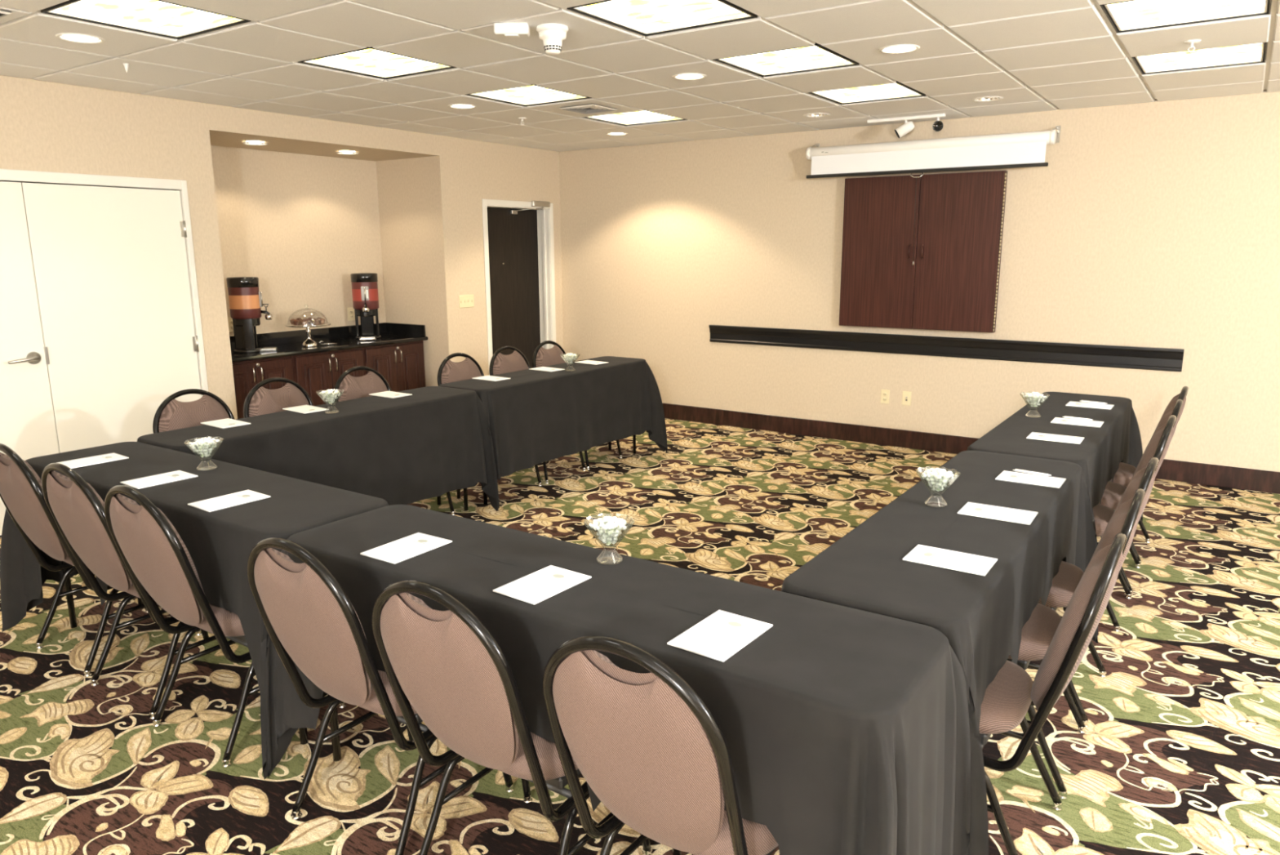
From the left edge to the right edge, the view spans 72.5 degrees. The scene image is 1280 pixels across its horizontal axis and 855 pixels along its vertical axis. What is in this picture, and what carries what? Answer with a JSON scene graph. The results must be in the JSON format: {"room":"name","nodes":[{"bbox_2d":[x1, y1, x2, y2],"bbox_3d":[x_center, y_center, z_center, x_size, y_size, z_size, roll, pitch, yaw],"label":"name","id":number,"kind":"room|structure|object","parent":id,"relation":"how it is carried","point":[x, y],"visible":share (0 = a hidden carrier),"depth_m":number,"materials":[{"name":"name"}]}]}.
{"room":"hotel meeting room","nodes":[
{"label":"hotel meeting room","id":0,"kind":"room"},
{"bbox_2d":[0,75,563,419],"bbox_3d":[-3.650,-0.831,5.175,0.120,2.900,10.120,8,14,34],"label":"wall","id":1,"kind":"structure","parent":0,"point":[49,126],"depth_m":6.10,"materials":[{"name":"paint"}]},
{"bbox_2d":[0,168,208,535],"bbox_3d":[-3.594,-0.450,5.265,0.158,2.117,1.942,8,14,34],"label":"door","id":2,"kind":"structure","parent":1,"relation":"in","point":[100,324],"depth_m":5.44,"materials":[{"name":"white paint"}]},
{"bbox_2d":[458,294,474,307],"bbox_3d":[-1.599,-1.165,8.060,0.013,0.116,0.190,8,14,34],"label":"switch plate","id":3,"kind":"object","parent":1,"relation":"attached to","point":[464,300],"visible":1,"depth_m":8.06,"materials":[{"name":"beige plastic"}]},
{"bbox_2d":[481,199,555,375],"bbox_3d":[-1.236,-1.176,8.744,0.245,2.125,1.011,8,14,34],"label":"door","id":4,"kind":"structure","parent":1,"relation":"in","point":[518,240],"depth_m":8.82,"materials":[{"name":"white paint"}]},
{"bbox_2d":[209,132,440,386],"bbox_3d":[-2.769,-1.262,7.261,0.820,2.900,2.287,8,14,34],"label":"wall","id":5,"kind":"structure","parent":0,"point":[299,218],"depth_m":7.69,"materials":[{"name":"paint"}]},
{"bbox_2d":[229,322,386,349],"bbox_3d":[-3.013,-0.779,7.531,0.021,0.105,2.081,8,14,34],"label":"backsplash","id":6,"kind":"structure","parent":5,"relation":"attached to","point":[335,332],"depth_m":7.64,"materials":[{"name":"black stone"}]},
{"bbox_2d":[386,322,425,336],"bbox_3d":[-2.207,-0.923,8.215,0.526,0.105,0.019,8,14,34],"label":"backsplash","id":7,"kind":"structure","parent":5,"relation":"attached to","point":[391,327],"depth_m":8.20,"materials":[{"name":"black stone"}]},
{"bbox_2d":[0,417,1279,854],"bbox_3d":[-0.239,1.054,3.121,10.600,0.003,10.000,8,14,34],"label":"floor","id":8,"kind":"structure","parent":0,"point":[1178,753],"depth_m":3.20,"materials":[{"name":"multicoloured carpet"}]},
{"bbox_2d":[0,443,201,676],"bbox_3d":[-2.280,0.473,3.655,0.468,0.939,0.596,8,14,34],"label":"banquet chair","id":9,"kind":"object","parent":8,"relation":"on","point":[21,493],"visible":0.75,"depth_m":3.42,"materials":[{"name":"brown fabric"}]},
{"bbox_2d":[41,462,216,719],"bbox_3d":[-1.844,0.536,3.338,0.468,0.939,0.596,8,14,33],"label":"banquet chair","id":10,"kind":"object","parent":8,"relation":"on","point":[76,508],"visible":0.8,"depth_m":3.10,"materials":[{"name":"fabric"}]},
{"bbox_2d":[61,560,308,744],"bbox_3d":[-1.768,0.584,3.503,1.786,0.776,0.415,8,14,34],"label":"folding table","id":11,"kind":"object","parent":8,"relation":"on","point":[303,731],"visible":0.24,"depth_m":3.89,"materials":[{"name":"brown wood"}]},
{"bbox_2d":[0,441,388,778],"bbox_3d":[-1.842,0.582,3.492,1.977,0.779,0.615,8,14,34],"label":"tablecloth","id":12,"kind":"object","parent":11,"relation":"on","point":[220,543],"visible":0.46,"depth_m":3.15,"materials":[{"name":"fabric"}]},
{"bbox_2d":[56,453,128,468],"bbox_3d":[-2.322,0.140,3.706,0.148,0.005,0.226,8,14,36],"label":"notepad","id":13,"kind":"object","parent":12,"relation":"on","point":[86,461],"visible":0.88,"depth_m":3.70,"materials":[{"name":"white paper"}]},
{"bbox_2d":[120,470,198,488],"bbox_3d":[-1.870,0.201,3.398,0.148,0.005,0.226,8,14,35],"label":"notepad","id":14,"kind":"object","parent":12,"relation":"on","point":[153,480],"visible":1,"depth_m":3.38,"materials":[{"name":"grey"}]},
{"bbox_2d":[185,435,223,470],"bbox_3d":[-1.770,0.109,3.555,0.145,0.122,0.145,1,12,6],"label":"glass bowl","id":15,"kind":"object","parent":12,"relation":"on","point":[218,442],"visible":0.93,"depth_m":3.56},
{"bbox_2d":[188,436,220,457],"bbox_3d":[-1.773,0.080,3.549,0.114,0.077,0.105,-1,12,-5],"label":"mints","id":16,"kind":"object","parent":15,"relation":"in","point":[204,450],"visible":0.98,"depth_m":3.53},
{"bbox_2d":[187,489,271,511],"bbox_3d":[-1.460,0.259,3.106,0.148,0.005,0.226,8,14,35],"label":"notepad","id":17,"kind":"object","parent":12,"relation":"on","point":[237,498],"visible":1,"depth_m":3.09,"materials":[{"name":"grey"}]},
{"bbox_2d":[152,388,234,433],"bbox_3d":[-2.154,0.288,4.555,0.596,0.939,0.468,7,14,33],"label":"banquet chair","id":18,"kind":"object","parent":8,"relation":"on","point":[171,414],"visible":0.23,"depth_m":4.57,"materials":[{"name":"fabric"}]},
{"bbox_2d":[104,484,346,767],"bbox_3d":[-1.439,0.594,3.044,0.468,0.939,0.596,8,14,34],"label":"banquet chair","id":19,"kind":"object","parent":8,"relation":"on","point":[157,560],"visible":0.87,"depth_m":2.81,"materials":[{"name":"fabric"}]},
{"bbox_2d":[231,355,293,418],"bbox_3d":[-3.154,-0.137,6.919,0.547,0.832,0.675,8,14,34],"label":"base cabinet","id":20,"kind":"object","parent":8,"relation":"on","point":[246,374],"visible":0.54,"depth_m":6.73,"materials":[{"name":"brown wood"}]},
{"bbox_2d":[229,322,428,362],"bbox_3d":[-2.784,-0.732,7.381,0.577,0.141,2.083,8,14,34],"label":"countertop","id":21,"kind":"structure","parent":20,"relation":"on","point":[289,343],"depth_m":7.58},
{"bbox_2d":[226,276,278,353],"bbox_3d":[-3.063,-0.893,6.891,0.333,0.584,0.236,-4,12,-17],"label":"dispenser","id":22,"kind":"object","parent":21,"relation":"on","point":[245,297],"visible":1,"depth_m":6.80,"materials":[{"name":"black"}]},
{"bbox_2d":[261,303,272,319],"bbox_3d":[-2.963,-0.915,6.917,0.080,0.126,0.089,8,14,34],"label":"tap","id":23,"kind":"object","parent":22,"relation":"on","point":[268,317],"depth_m":6.91,"materials":[{"name":"silver"}]},
{"bbox_2d":[284,322,331,346],"bbox_3d":[-2.757,-0.768,7.267,0.364,0.186,0.364,8,14,34],"label":"cake stand","id":24,"kind":"object","parent":21,"relation":"on","point":[308,342],"visible":0.85,"depth_m":7.24,"materials":[{"name":"silver metal"}]},
{"bbox_2d":[350,272,382,340],"bbox_3d":[-2.457,-1.087,7.829,0.236,0.584,0.333,-3,12,-15],"label":"dispenser","id":25,"kind":"object","parent":21,"relation":"on","point":[364,285],"visible":1,"depth_m":7.78,"materials":[{"name":"black"}]},
{"bbox_2d":[243,377,313,417],"bbox_3d":[-1.874,0.204,4.958,0.596,0.939,0.468,8,14,34],"label":"banquet chair","id":26,"kind":"object","parent":8,"relation":"on","point":[260,400],"visible":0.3,"depth_m":4.98,"materials":[{"name":"fabric"}]},
{"bbox_2d":[292,347,364,405],"bbox_3d":[-2.770,-0.252,7.471,0.547,0.832,0.686,8,14,34],"label":"base cabinet","id":27,"kind":"object","parent":8,"relation":"on","point":[314,372],"visible":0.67,"depth_m":7.22,"materials":[{"name":"brown wood"}]},
{"bbox_2d":[327,693,341,760],"bbox_3d":[-0.194,0.792,2.453,1.865,0.776,0.415,8,14,34],"label":"folding table","id":28,"kind":"object","parent":8,"relation":"on","point":[334,722],"visible":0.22,"depth_m":2.87,"materials":[{"name":"black metal"}]},
{"bbox_2d":[266,504,970,854],"bbox_3d":[-0.194,0.799,2.398,2.014,0.779,0.634,8,14,34],"label":"tablecloth","id":29,"kind":"object","parent":28,"relation":"on","point":[845,730],"visible":0.62,"depth_m":2.01,"materials":[{"name":"fabric"}]},
{"bbox_2d":[360,532,452,564],"bbox_3d":[-0.695,0.358,2.608,0.148,0.005,0.226,7,14,33],"label":"notepad","id":30,"kind":"object","parent":29,"relation":"on","point":[394,552],"visible":1,"depth_m":2.59,"materials":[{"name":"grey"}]},
{"bbox_2d":[493,564,591,604],"bbox_3d":[-0.258,0.415,2.320,0.148,0.005,0.226,8,14,35],"label":"notepad","id":31,"kind":"object","parent":29,"relation":"on","point":[535,587],"visible":1,"depth_m":2.31,"materials":[{"name":"grey"}]},
{"bbox_2d":[583,512,634,564],"bbox_3d":[-0.087,0.321,2.485,0.145,0.122,0.145,8,14,34],"label":"glass bowl","id":32,"kind":"object","parent":29,"relation":"on","point":[630,520],"visible":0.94,"depth_m":2.48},
{"bbox_2d":[588,515,626,545],"bbox_3d":[-0.091,0.290,2.485,0.107,0.077,0.104,-1,12,-2],"label":"mints","id":33,"kind":"object","parent":32,"relation":"in","point":[609,524],"visible":0.98,"depth_m":2.46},
{"bbox_2d":[666,609,773,661],"bbox_3d":[0.187,0.476,2.012,0.148,0.005,0.226,8,14,35],"label":"notepad","id":34,"kind":"object","parent":29,"relation":"on","point":[721,634],"visible":1,"depth_m":2.00,"materials":[{"name":"grey"}]},
{"bbox_2d":[247,537,514,854],"bbox_3d":[-0.743,0.695,2.538,0.468,0.939,0.596,7,14,33],"label":"banquet chair","id":35,"kind":"object","parent":8,"relation":"on","point":[308,618],"visible":0.83,"depth_m":2.29,"materials":[{"name":"fabric"}]},
{"bbox_2d":[362,340,425,391],"bbox_3d":[-2.383,-0.368,8.028,0.547,0.832,0.686,8,14,34],"label":"base cabinet","id":36,"kind":"object","parent":8,"relation":"on","point":[402,365],"visible":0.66,"depth_m":7.88,"materials":[{"name":"brown wood"}]},
{"bbox_2d":[333,365,455,515],"bbox_3d":[-1.541,0.105,5.436,0.596,0.939,0.468,7,14,33],"label":"banquet chair","id":37,"kind":"object","parent":8,"relation":"on","point":[352,387],"visible":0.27,"depth_m":5.47,"materials":[{"name":"fabric"}]},
{"bbox_2d":[436,488,468,511],"bbox_3d":[-1.723,0.291,4.932,0.370,0.776,1.854,8,14,34],"label":"folding table","id":38,"kind":"object","parent":8,"relation":"on","point":[465,491],"visible":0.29,"depth_m":5.63,"materials":[{"name":"black metal"}]},
{"bbox_2d":[137,386,499,511],"bbox_3d":[-1.726,0.288,4.928,0.676,0.779,1.954,8,14,34],"label":"tablecloth","id":39,"kind":"object","parent":38,"relation":"on","point":[433,441],"visible":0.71,"depth_m":4.92,"materials":[{"name":"fabric"}]},
{"bbox_2d":[200,417,250,428],"bbox_3d":[-2.132,-0.022,4.493,0.226,0.005,0.148,8,14,36],"label":"notepad","id":40,"kind":"object","parent":39,"relation":"on","point":[223,423],"visible":1,"depth_m":4.48,"materials":[{"name":"grey"}]},
{"bbox_2d":[282,404,328,413],"bbox_3d":[-1.869,-0.102,4.880,0.226,0.005,0.148,9,15,37],"label":"notepad","id":41,"kind":"object","parent":39,"relation":"on","point":[304,409],"visible":1,"depth_m":4.86,"materials":[{"name":"grey"}]},
{"bbox_2d":[316,389,342,413],"bbox_3d":[-1.690,-0.142,4.777,0.145,0.122,0.145,2,12,10],"label":"glass bowl","id":42,"kind":"object","parent":39,"relation":"on","point":[340,393],"visible":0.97,"depth_m":4.78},
{"bbox_2d":[319,388,340,403],"bbox_3d":[-1.688,-0.171,4.775,0.112,0.077,0.108,8,14,34],"label":"mints","id":43,"kind":"object","parent":42,"relation":"in","point":[331,394],"visible":0.99,"depth_m":4.75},
{"bbox_2d":[368,391,412,398],"bbox_3d":[-1.532,-0.203,5.364,0.226,0.005,0.148,8,14,34],"label":"notepad","id":44,"kind":"object","parent":39,"relation":"on","point":[392,394],"visible":1,"depth_m":5.34,"materials":[{"name":"grey"}]},
{"bbox_2d":[437,352,542,485],"bbox_3d":[-1.064,-0.037,6.122,0.596,0.939,0.468,8,14,34],"label":"banquet chair","id":45,"kind":"object","parent":8,"relation":"on","point":[449,371],"visible":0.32,"depth_m":6.15,"materials":[{"name":"fabric"}]},
{"bbox_2d":[372,580,652,854],"bbox_3d":[-0.315,0.754,2.243,0.468,0.939,0.596,7,14,33],"label":"banquet chair","id":46,"kind":"object","parent":8,"relation":"on","point":[449,666],"visible":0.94,"depth_m":2.00,"materials":[{"name":"fabric"}]},
{"bbox_2d":[488,346,586,483],"bbox_3d":[-0.776,-0.124,6.537,0.596,0.939,0.468,7,14,33],"label":"banquet chair","id":47,"kind":"object","parent":8,"relation":"on","point":[500,363],"visible":0.34,"depth_m":6.54,"materials":[{"name":"fabric"}]},
{"bbox_2d":[456,435,635,504],"bbox_3d":[-0.640,-0.033,6.489,0.370,0.776,1.839,8,14,34],"label":"folding table","id":48,"kind":"object","parent":8,"relation":"on","point":[458,491],"visible":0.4,"depth_m":7.16,"materials":[{"name":"black metal"}]},
{"bbox_2d":[439,355,667,511],"bbox_3d":[-0.609,-0.046,6.534,0.679,0.779,2.036,8,14,34],"label":"tablecloth","id":49,"kind":"object","parent":48,"relation":"on","point":[535,416],"visible":0.84,"depth_m":6.27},
{"bbox_2d":[471,375,511,381],"bbox_3d":[-1.024,-0.339,6.017,0.226,0.005,0.148,8,14,35],"label":"notepad","id":50,"kind":"object","parent":49,"relation":"on","point":[491,378],"visible":1,"depth_m":6.00,"materials":[{"name":"grey"}]},
{"bbox_2d":[529,366,564,371],"bbox_3d":[-0.689,-0.432,6.465,0.226,0.005,0.148,9,15,37],"label":"notepad","id":51,"kind":"object","parent":49,"relation":"on","point":[541,368],"visible":1,"depth_m":6.44,"materials":[{"name":"grey"}]},
{"bbox_2d":[532,340,622,469],"bbox_3d":[-0.505,-0.205,6.927,0.596,0.939,0.468,7,14,33],"label":"banquet chair","id":52,"kind":"object","parent":8,"relation":"on","point":[542,357],"visible":0.24,"depth_m":6.92,"materials":[{"name":"fabric"}]},
{"bbox_2d":[542,635,778,854],"bbox_3d":[0.125,0.811,1.955,0.468,0.939,0.596,8,14,34],"label":"banquet chair","id":53,"kind":"object","parent":8,"relation":"on","point":[647,745],"visible":0.96,"depth_m":1.69,"materials":[{"name":"fabric"}]},
{"bbox_2d":[978,533,1127,854],"bbox_3d":[0.981,0.704,2.459,0.596,0.939,0.468,8,14,34],"label":"banquet chair","id":54,"kind":"object","parent":8,"relation":"on","point":[1007,699],"visible":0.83,"depth_m":2.23,"materials":[{"name":"fabric"}]},
{"bbox_2d":[1007,488,1145,799],"bbox_3d":[1.266,0.618,2.869,0.596,0.939,0.468,7,14,33],"label":"banquet chair","id":55,"kind":"object","parent":8,"relation":"on","point":[1037,633],"visible":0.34,"depth_m":2.71,"materials":[{"name":"fabric"}]},
{"bbox_2d":[1037,457,1159,727],"bbox_3d":[1.544,0.535,3.270,0.596,0.939,0.468,8,14,34],"label":"banquet chair","id":56,"kind":"object","parent":8,"relation":"on","point":[1064,583],"visible":0.23,"depth_m":3.11,"materials":[{"name":"fabric"}]},
{"bbox_2d":[1092,414,1176,631],"bbox_3d":[2.073,0.377,4.031,0.596,0.939,0.468,8,14,34],"label":"banquet chair","id":57,"kind":"object","parent":8,"relation":"on","point":[1157,446],"visible":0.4,"depth_m":3.83,"materials":[{"name":"fabric"}]},
{"bbox_2d":[1098,399,1182,595],"bbox_3d":[2.347,0.295,4.424,0.596,0.939,0.468,7,14,33],"label":"banquet chair","id":58,"kind":"object","parent":8,"relation":"on","point":[1113,491],"visible":0.12,"depth_m":4.27,"materials":[{"name":"fabric"}]},
{"bbox_2d":[1110,386,1188,565],"bbox_3d":[2.626,0.212,4.825,0.596,0.939,0.468,8,14,34],"label":"banquet chair","id":59,"kind":"object","parent":8,"relation":"on","point":[1123,475],"visible":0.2,"depth_m":4.67,"materials":[{"name":"fabric"}]},
{"bbox_3d":[1.099,0.665,3.047,0.416,0.776,1.854,8,14,34],"label":"folding table","id":60,"kind":"object","parent":8,"relation":"on","visible":0},
{"bbox_2d":[780,450,1097,854],"bbox_3d":[1.097,0.662,3.043,0.727,0.779,1.939,8,14,34],"label":"tablecloth","id":61,"kind":"object","parent":60,"relation":"on","point":[982,618],"visible":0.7,"depth_m":2.61,"materials":[{"name":"fabric"}]},
{"bbox_2d":[916,466,959,507],"bbox_3d":[1.024,0.208,3.012,0.145,0.122,0.145,-5,13,-23],"label":"glass bowl","id":62,"kind":"object","parent":61,"relation":"on","point":[956,471],"visible":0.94,"depth_m":3.01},
{"bbox_2d":[920,467,954,491],"bbox_3d":[1.026,0.179,3.006,0.108,0.077,0.108,8,14,34],"label":"mints","id":63,"kind":"object","parent":62,"relation":"in","point":[943,476],"visible":0.99,"depth_m":2.98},
{"bbox_2d":[902,544,997,575],"bbox_3d":[0.884,0.376,2.488,0.226,0.005,0.148,8,14,34],"label":"notepad","id":64,"kind":"object","parent":61,"relation":"on","point":[924,554],"visible":1,"depth_m":2.48,"materials":[{"name":"grey"}]},
{"bbox_2d":[957,502,1038,524],"bbox_3d":[1.197,0.286,2.921,0.226,0.005,0.148,7,14,33],"label":"notepad","id":65,"kind":"object","parent":61,"relation":"on","point":[998,513],"visible":1,"depth_m":2.91,"materials":[{"name":"grey"}]},
{"bbox_2d":[995,470,1066,488],"bbox_3d":[1.497,0.198,3.346,0.226,0.005,0.148,8,14,34],"label":"notepad","id":66,"kind":"object","parent":61,"relation":"on","point":[1010,476],"visible":1,"depth_m":3.34,"materials":[{"name":"grey"}]},
{"bbox_3d":[2.182,0.341,4.605,0.416,0.776,1.839,8,14,34],"label":"folding table","id":67,"kind":"object","parent":8,"relation":"on","visible":0},
{"bbox_2d":[966,391,1142,611],"bbox_3d":[2.213,0.328,4.649,0.715,0.779,2.027,8,14,34],"label":"tablecloth","id":68,"kind":"object","parent":67,"relation":"on","point":[1101,451],"visible":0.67,"depth_m":4.33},
{"bbox_2d":[1019,391,1049,417],"bbox_3d":[2.067,-0.117,4.580,0.145,0.122,0.145,9,15,37],"label":"glass bowl","id":69,"kind":"object","parent":68,"relation":"on","point":[1047,395],"visible":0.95,"depth_m":4.58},
{"bbox_2d":[1023,391,1046,407],"bbox_3d":[2.075,-0.147,4.578,0.106,0.077,0.105,-11,15,-41],"label":"mints","id":70,"kind":"object","parent":69,"relation":"in","point":[1032,397],"visible":1,"depth_m":4.55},
{"bbox_2d":[1026,431,1084,444],"bbox_3d":[1.933,0.049,4.064,0.226,0.005,0.148,7,14,33],"label":"notepad","id":71,"kind":"object","parent":68,"relation":"on","point":[1040,436],"visible":1,"depth_m":4.05,"materials":[{"name":"grey"}]},
{"bbox_2d":[1050,417,1103,426],"bbox_3d":[2.216,-0.027,4.426,0.226,0.005,0.148,7,14,33],"label":"notepad","id":72,"kind":"object","parent":68,"relation":"on","point":[1056,420],"visible":1,"depth_m":4.41,"materials":[{"name":"grey"}]},
{"bbox_2d":[1065,400,1114,409],"bbox_3d":[2.523,-0.124,4.896,0.226,0.005,0.148,8,14,34],"label":"notepad","id":73,"kind":"object","parent":68,"relation":"on","point":[1081,404],"visible":1,"depth_m":4.88,"materials":[{"name":"grey"}]},
{"bbox_2d":[0,0,1279,151],"bbox_3d":[-0.121,-1.662,2.487,10.500,0.322,10.220,8,14,34],"label":"ceiling","id":74,"kind":"structure","parent":0,"point":[1037,55],"depth_m":4.64,"materials":[{"name":"grey"}]},
{"bbox_2d":[55,32,105,44],"bbox_3d":[-2.600,-1.863,4.045,0.196,0.120,0.196,8,14,34],"label":"recessed light","id":75,"kind":"object","parent":74,"relation":"in","point":[73,37],"visible":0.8,"depth_m":4.06,"materials":[{"name":"white plastic"}]},
{"bbox_2d":[40,0,251,39],"bbox_3d":[-2.095,-1.777,3.713,0.584,0.061,0.584,8,14,34],"label":"ceiling light","id":76,"kind":"object","parent":74,"relation":"attached to","point":[155,17],"visible":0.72,"depth_m":3.76,"materials":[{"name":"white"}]},
{"bbox_2d":[297,47,456,79],"bbox_3d":[-1.409,-1.982,4.700,0.584,0.061,0.584,8,14,34],"label":"ceiling light","id":77,"kind":"object","parent":74,"relation":"attached to","point":[368,61],"visible":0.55,"depth_m":4.75,"materials":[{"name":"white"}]},
{"bbox_2d":[311,48,442,75],"bbox_3d":[-1.409,-1.968,4.702,0.558,0.001,0.558,8,14,34],"label":"diffuser","id":78,"kind":"object","parent":77,"relation":"attached to","point":[370,60],"depth_m":4.72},
{"bbox_2d":[448,103,476,109],"bbox_3d":[-1.227,-2.273,6.019,0.196,0.120,0.196,8,14,34],"label":"recessed light","id":79,"kind":"object","parent":74,"relation":"in","point":[464,106],"visible":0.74,"depth_m":6.03,"materials":[{"name":"glass"}]},
{"bbox_2d":[493,22,529,37],"bbox_3d":[-0.565,-1.750,3.852,0.150,0.050,0.070,0,12,-1],"label":"box","id":80,"kind":"object","parent":74,"relation":"attached to","point":[500,29],"visible":1,"depth_m":3.82,"materials":[{"name":"white plastic"}]},
{"bbox_2d":[466,84,591,106],"bbox_3d":[-0.723,-2.187,5.686,0.584,0.061,0.584,8,14,34],"label":"ceiling light","id":81,"kind":"object","parent":74,"relation":"attached to","point":[531,95],"visible":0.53,"depth_m":5.76,"materials":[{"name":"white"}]},
{"bbox_2d":[475,85,580,102],"bbox_3d":[-0.723,-2.174,5.689,0.558,0.001,0.558,8,14,34],"label":"diffuser","id":82,"kind":"object","parent":81,"relation":"attached to","point":[530,94],"depth_m":5.71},
{"bbox_2d":[536,23,568,55],"bbox_3d":[-0.391,-1.730,3.908,0.144,0.113,0.144,8,14,34],"label":"smoke detector","id":83,"kind":"object","parent":74,"relation":"attached to","point":[553,35],"visible":1,"depth_m":3.87,"materials":[{"name":"white plastic"}]},
{"bbox_2d":[560,103,617,114],"bbox_3d":[-0.359,-2.236,6.129,0.290,0.014,0.290,8,14,34],"label":"ceiling vent","id":84,"kind":"object","parent":74,"relation":"in","point":[591,108],"visible":1,"depth_m":6.13,"materials":[{"name":"silver metal"}]},
{"bbox_2d":[583,109,687,125],"bbox_3d":[-0.037,-2.392,6.673,0.584,0.061,0.584,8,14,34],"label":"ceiling light","id":85,"kind":"object","parent":74,"relation":"attached to","point":[645,117],"visible":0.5,"depth_m":6.76,"materials":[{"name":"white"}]},
{"bbox_2d":[592,110,678,123],"bbox_3d":[-0.037,-2.378,6.676,0.558,0.001,0.558,8,14,34],"label":"diffuser","id":86,"kind":"object","parent":85,"relation":"attached to","point":[639,116],"depth_m":6.72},
{"bbox_2d":[567,0,757,36],"bbox_3d":[0.102,-1.782,3.690,0.584,0.061,0.584,8,14,34],"label":"ceiling light","id":87,"kind":"object","parent":74,"relation":"attached to","point":[645,18],"visible":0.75,"depth_m":3.76,"materials":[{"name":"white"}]},
{"bbox_2d":[672,72,706,79],"bbox_3d":[0.284,-2.072,5.010,0.196,0.120,0.196,8,14,34],"label":"recessed light","id":88,"kind":"object","parent":74,"relation":"in","point":[690,76],"visible":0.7,"depth_m":5.03,"materials":[{"name":"glass"}]},
{"bbox_2d":[712,42,858,76],"bbox_3d":[0.788,-1.986,4.677,0.584,0.061,0.584,8,14,34],"label":"ceiling light","id":89,"kind":"object","parent":74,"relation":"attached to","point":[815,57],"visible":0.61,"depth_m":4.72,"materials":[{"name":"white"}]},
{"bbox_2d":[724,45,848,72],"bbox_3d":[0.789,-1.973,4.679,0.558,0.001,0.558,8,14,34],"label":"diffuser","id":90,"kind":"object","parent":89,"relation":"attached to","point":[808,56],"depth_m":4.70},
{"bbox_2d":[807,80,925,104],"bbox_3d":[1.475,-2.192,5.663,0.584,0.061,0.584,8,14,34],"label":"ceiling light","id":91,"kind":"object","parent":74,"relation":"attached to","point":[898,90],"visible":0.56,"depth_m":5.73,"materials":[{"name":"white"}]},
{"bbox_2d":[816,83,917,101],"bbox_3d":[1.475,-2.178,5.666,0.558,0.001,0.558,8,14,34],"label":"diffuser","id":92,"kind":"object","parent":91,"relation":"attached to","point":[893,89],"depth_m":5.70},
{"bbox_2d":[879,44,919,53],"bbox_3d":[1.292,-1.939,4.337,0.196,0.120,0.196,8,14,34],"label":"recessed light","id":93,"kind":"object","parent":74,"relation":"in","point":[902,48],"visible":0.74,"depth_m":4.35,"materials":[{"name":"glass"}]},
{"bbox_2d":[866,113,946,123],"bbox_3d":[2.017,-2.345,6.631,0.590,0.023,0.035,8,14,34],"label":"track","id":94,"kind":"object","parent":74,"relation":"attached to","point":[941,115],"visible":1,"depth_m":6.61,"materials":[{"name":"white metal"}]},
{"bbox_2d":[893,120,915,138],"bbox_3d":[2.013,-2.268,6.646,0.150,0.133,0.076,2,12,13],"label":"track spotlight","id":95,"kind":"object","parent":94,"relation":"attached to","point":[908,126],"visible":1,"depth_m":6.62,"materials":[{"name":"white metal"}]},
{"bbox_2d":[932,117,943,131],"bbox_3d":[2.218,-2.252,6.502,0.076,0.109,0.144,3,12,16],"label":"track spotlight","id":96,"kind":"object","parent":94,"relation":"attached to","point":[937,126],"visible":1,"depth_m":6.45,"materials":[{"name":"black metal"}]},
{"bbox_2d":[972,96,1003,102],"bbox_3d":[2.321,-2.246,5.817,0.196,0.120,0.196,8,14,34],"label":"recessed light","id":97,"kind":"object","parent":74,"relation":"in","point":[988,99],"visible":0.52,"depth_m":5.88,"materials":[{"name":"white plastic"}]},
{"bbox_2d":[1099,0,1271,33],"bbox_3d":[2.300,-1.786,3.667,0.584,0.061,0.584,8,14,34],"label":"ceiling light","id":98,"kind":"object","parent":74,"relation":"attached to","point":[1134,15],"visible":0.88,"depth_m":3.76,"materials":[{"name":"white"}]},
{"bbox_2d":[1131,41,1267,75],"bbox_3d":[2.986,-1.991,4.654,0.584,0.061,0.584,8,14,34],"label":"ceiling light","id":99,"kind":"object","parent":74,"relation":"attached to","point":[1248,54],"visible":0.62,"depth_m":4.72,"materials":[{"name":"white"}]},
{"bbox_2d":[559,89,1279,471],"bbox_3d":[3.140,-1.145,6.567,9.500,2.900,0.120,8,14,34],"label":"wall","id":100,"kind":"structure","parent":0,"point":[1157,224],"depth_m":6.76,"materials":[{"name":"paint"}]},
{"bbox_2d":[880,389,889,404],"bbox_3d":[2.079,-0.261,7.408,0.076,0.120,0.010,8,14,34],"label":"wall outlet","id":101,"kind":"object","parent":100,"relation":"attached to","point":[885,393],"visible":1,"depth_m":7.41,"materials":[{"name":"beige plastic"}]},
{"bbox_2d":[902,391,911,405],"bbox_3d":[2.229,-0.243,7.302,0.076,0.120,0.017,8,14,34],"label":"outlet","id":102,"kind":"object","parent":100,"relation":"attached to","point":[906,395],"visible":1,"depth_m":7.30,"materials":[{"name":"beige plastic"}]},
{"bbox_2d":[839,170,1007,333],"bbox_3d":[2.229,-1.397,7.001,1.261,1.212,0.116,8,14,34],"label":"upper cabinet","id":103,"kind":"object","parent":100,"relation":"attached to","point":[953,282],"visible":1,"depth_m":6.95,"materials":[{"name":"brown wood"}]},
{"bbox_2d":[805,125,1060,265],"bbox_3d":[2.216,-1.787,6.881,1.902,1.000,0.194,8,14,34],"label":"projection screen","id":104,"kind":"object","parent":100,"relation":"attached to","point":[1023,149],"visible":1,"depth_m":6.69,"materials":[{"name":"white plastic"}]},
{"bbox_2d":[708,324,1184,371],"bbox_3d":[2.239,-0.679,7.194,3.820,0.160,0.036,8,14,34],"label":"wall rail","id":105,"kind":"object","parent":100,"relation":"attached to","point":[1070,353],"visible":1,"depth_m":6.96,"materials":[{"name":"black"}]},
{"bbox_2d":[662,402,1279,493],"bbox_3d":[3.066,0.207,6.815,9.400,0.152,0.016,8,14,34],"label":"baseboard","id":106,"kind":"structure","parent":100,"relation":"attached to","point":[1237,477],"depth_m":7.39,"materials":[{"name":"brown wood"}]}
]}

